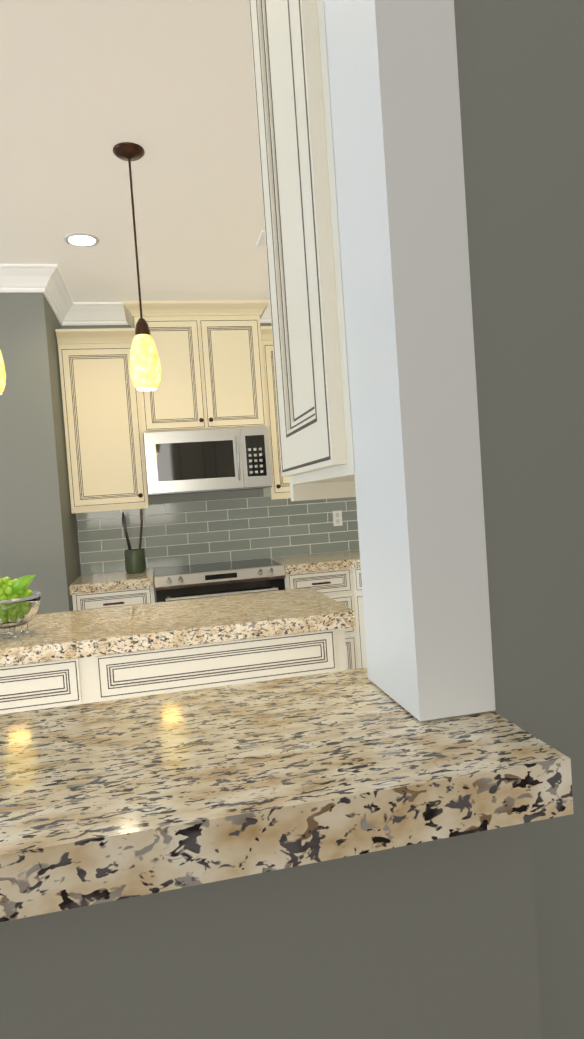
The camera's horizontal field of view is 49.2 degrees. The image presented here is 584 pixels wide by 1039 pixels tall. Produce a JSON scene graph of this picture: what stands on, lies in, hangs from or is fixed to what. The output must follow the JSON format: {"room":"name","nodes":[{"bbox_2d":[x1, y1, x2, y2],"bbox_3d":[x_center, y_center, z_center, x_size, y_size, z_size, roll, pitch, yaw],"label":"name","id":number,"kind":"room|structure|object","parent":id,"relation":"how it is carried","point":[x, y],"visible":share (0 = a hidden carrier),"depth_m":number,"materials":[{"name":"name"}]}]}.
{"room":"living room","nodes":[
{"label":"living room","id":0,"kind":"room"},
{"bbox_2d":[0,293,80,614],"bbox_3d":[-4.466,0.149,3.568,6.160,2.780,0.820,-4,2,-12],"label":"wall","id":1,"kind":"structure","parent":0,"point":[38,531],"depth_m":3.75,"materials":[{"name":"grey paint"}]},
{"bbox_2d":[0,0,269,301],"bbox_3d":[-0.939,-1.472,1.602,12.500,0.100,10.000,-4,2,-12],"label":"ceiling","id":2,"kind":"structure","parent":0,"point":[87,86],"depth_m":2.52,"materials":[{"name":"beige paint"}]},
{"bbox_2d":[0,350,5,394],"bbox_3d":[-1.194,-0.957,2.438,0.124,0.950,0.124,-4,2,-12],"label":"pendant light","id":3,"kind":"object","parent":2,"relation":"hanging from","point":[2,377],"visible":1,"depth_m":2.45,"materials":[{"name":"yellow glass"}]},
{"bbox_2d":[64,233,98,246],"bbox_3d":[-1.105,-1.468,3.355,0.176,0.006,0.176,-4,2,-12],"label":"recessed light","id":4,"kind":"object","parent":2,"relation":"in","point":[81,240],"visible":1,"depth_m":3.35,"materials":[{"name":"white"}]},
{"bbox_2d":[0,264,270,325],"bbox_3d":[-2.689,-1.254,2.127,9.260,0.128,4.070,-4,2,-12],"label":"crown molding","id":5,"kind":"structure","parent":2,"relation":"attached to","point":[47,281],"depth_m":4.01,"materials":[{"name":"white wood"}]},
{"bbox_2d":[113,142,160,390],"bbox_3d":[-0.620,-1.001,2.567,0.124,0.950,0.124,-4,2,-12],"label":"pendant light","id":6,"kind":"object","parent":2,"relation":"hanging from","point":[145,370],"visible":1,"depth_m":2.54,"materials":[{"name":"yellow glass"}]},
{"bbox_2d":[256,230,265,246],"bbox_3d":[-0.082,-1.543,3.510,0.200,0.008,0.200,-4,2,-12],"label":"ceiling vent","id":7,"kind":"object","parent":2,"relation":"in","point":[261,242],"visible":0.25,"depth_m":3.51,"materials":[{"name":"white"}]},
{"bbox_2d":[61,323,351,574],"bbox_3d":[-0.503,-0.167,4.743,2.100,2.780,0.120,-4,2,-12],"label":"wall","id":8,"kind":"structure","parent":0,"point":[205,496],"depth_m":4.64,"materials":[{"name":"grey paint"}]},
{"bbox_2d":[55,328,148,511],"bbox_3d":[-1.267,-0.659,4.332,0.491,1.149,0.351,-4,2,-12],"label":"upper cabinet","id":9,"kind":"object","parent":8,"relation":"attached to","point":[106,459],"depth_m":4.16,"materials":[{"name":"beige wood"}]},
{"bbox_2d":[131,301,218,435],"bbox_3d":[-0.811,-1.009,4.396,0.475,0.840,0.396,-4,2,-12],"label":"upper cabinet","id":10,"kind":"object","parent":8,"relation":"attached to","point":[184,397],"depth_m":4.22,"materials":[{"name":"beige wood"}]},
{"bbox_2d":[144,427,271,495],"bbox_3d":[-0.587,-0.396,4.419,0.822,0.406,0.458,-4,2,-12],"label":"microwave","id":11,"kind":"object","parent":10,"relation":"attached to","point":[188,462],"visible":1,"depth_m":4.24,"materials":[{"name":"silver metal"}]},
{"bbox_2d":[76,496,358,573],"bbox_3d":[-0.498,0.082,4.684,2.046,0.455,0.006,-4,2,-12],"label":"backsplash","id":12,"kind":"structure","parent":8,"relation":"attached to","point":[191,533],"depth_m":4.67,"materials":[{"name":"tile"}]},
{"bbox_2d":[333,510,342,525],"bbox_3d":[0.347,-0.009,4.850,0.070,0.115,0.006,-4,2,-12],"label":"electrical outlet","id":13,"kind":"object","parent":12,"relation":"attached to","point":[337,518],"visible":1,"depth_m":4.85,"materials":[{"name":"white plastic"}]},
{"bbox_2d":[207,300,266,428],"bbox_3d":[-0.464,-1.036,4.468,0.475,0.840,0.396,-4,2,-12],"label":"upper cabinet","id":14,"kind":"object","parent":8,"relation":"attached to","point":[216,358],"depth_m":4.29,"materials":[{"name":"beige wood"}]},
{"bbox_2d":[259,324,290,499],"bbox_3d":[0.104,-0.763,4.585,0.638,1.149,0.408,-4,2,-12],"label":"upper cabinet","id":15,"kind":"object","parent":8,"relation":"attached to","point":[280,485],"depth_m":4.39,"materials":[{"name":"beige wood"}]},
{"bbox_2d":[0,0,583,1038],"bbox_3d":[0.256,-0.076,0.597,4.540,2.780,0.170,-4,2,-12],"label":"wall","id":16,"kind":"structure","parent":0,"point":[474,936],"depth_m":0.53,"materials":[{"name":"grey paint"}]},
{"bbox_2d":[0,668,573,921],"bbox_3d":[-0.898,0.263,0.358,2.178,0.039,0.280,-4,2,-12],"label":"countertop","id":17,"kind":"structure","parent":16,"relation":"attached to","point":[109,801],"depth_m":0.43,"materials":[{"name":"stone"}]},
{"bbox_2d":[249,0,355,500],"bbox_3d":[0.369,-0.640,0.899,0.910,1.175,0.394,-4,2,-12],"label":"upper cabinet","id":18,"kind":"object","parent":16,"relation":"attached to","point":[293,105],"visible":0.33,"depth_m":0.76,"materials":[{"name":"beige wood"}]},
{"bbox_2d":[323,0,495,720],"bbox_3d":[0.072,-0.595,0.570,0.068,1.518,0.134,-4,2,-12],"label":"pillar","id":19,"kind":"structure","parent":16,"relation":"attached to","point":[398,153],"depth_m":0.53,"materials":[{"name":"white paint"}]},
{"bbox_3d":[-0.739,1.399,1.702,12.500,0.100,10.000,-4,2,-12],"label":"floor","id":20,"kind":"structure","parent":0,"visible":0},
{"bbox_2d":[70,570,155,610],"bbox_3d":[-1.135,0.849,4.247,0.490,0.876,0.631,-4,2,-12],"label":"base cabinet","id":21,"kind":"object","parent":20,"relation":"on","point":[124,595],"depth_m":3.92,"materials":[{"name":"beige wood"}]},
{"bbox_2d":[69,568,152,593],"bbox_3d":[-1.170,0.393,4.224,0.497,0.040,0.643,-4,2,-12],"label":"countertop","id":22,"kind":"structure","parent":21,"relation":"on","point":[105,580],"depth_m":3.96,"materials":[{"name":"beige stone"}]},
{"bbox_2d":[122,509,145,573],"bbox_3d":[-1.069,0.140,4.314,0.142,0.444,0.158,-4,2,-12],"label":"utensil crock","id":23,"kind":"object","parent":22,"relation":"on","point":[135,562],"visible":0.96,"depth_m":4.28,"materials":[{"name":"green ceramic"}]},
{"bbox_2d":[0,619,351,713],"bbox_3d":[-0.785,0.885,2.529,1.941,0.876,0.722,-4,2,-12],"label":"kitchen island","id":24,"kind":"object","parent":20,"relation":"on","point":[59,659],"depth_m":2.26,"materials":[{"name":"beige wood"}]},
{"bbox_2d":[0,587,355,654],"bbox_3d":[-0.801,0.436,2.523,1.975,0.059,0.710,-4,2,-12],"label":"island countertop","id":25,"kind":"structure","parent":24,"relation":"on","point":[59,631],"depth_m":2.43,"materials":[{"name":"beige stone"}]},
{"bbox_2d":[0,591,40,637],"bbox_3d":[-1.051,0.356,2.359,0.244,0.145,0.244,-4,2,-12],"label":"bowl","id":26,"kind":"object","parent":25,"relation":"on","point":[18,612],"visible":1,"depth_m":2.29,"materials":[{"name":"clear glass"}]},
{"bbox_2d":[0,574,35,600],"bbox_3d":[-1.043,0.292,2.359,0.219,0.175,0.184,-4,2,-12],"label":"grapes","id":27,"kind":"object","parent":26,"relation":"in","point":[10,589],"visible":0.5,"depth_m":2.31,"materials":[{"name":"green food"}]},
{"bbox_2d":[154,558,285,602],"bbox_3d":[-0.480,0.773,4.335,0.824,0.906,0.704,-4,2,-12],"label":"range","id":28,"kind":"object","parent":20,"relation":"on","point":[193,581],"visible":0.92,"depth_m":4.05,"materials":[{"name":"silver metal"}]},
{"bbox_2d":[284,578,356,669],"bbox_3d":[0.154,0.751,4.501,0.472,0.876,0.653,-4,2,-12],"label":"base cabinet","id":29,"kind":"object","parent":20,"relation":"on","point":[350,632],"depth_m":4.24,"materials":[{"name":"beige wood"}]},
{"bbox_2d":[269,550,363,617],"bbox_3d":[0.921,0.278,3.806,1.759,0.070,2.308,-4,2,-12],"label":"countertop","id":30,"kind":"structure","parent":29,"relation":"on","point":[336,575],"depth_m":4.22,"materials":[{"name":"beige stone"}]},
{"bbox_2d":[357,614,366,668],"bbox_3d":[1.073,0.692,4.360,1.301,0.876,1.301,-4,2,-12],"label":"base cabinet","id":31,"kind":"object","parent":20,"relation":"on","point":[361,643],"depth_m":4.23,"materials":[{"name":"beige wood"}]}
]}

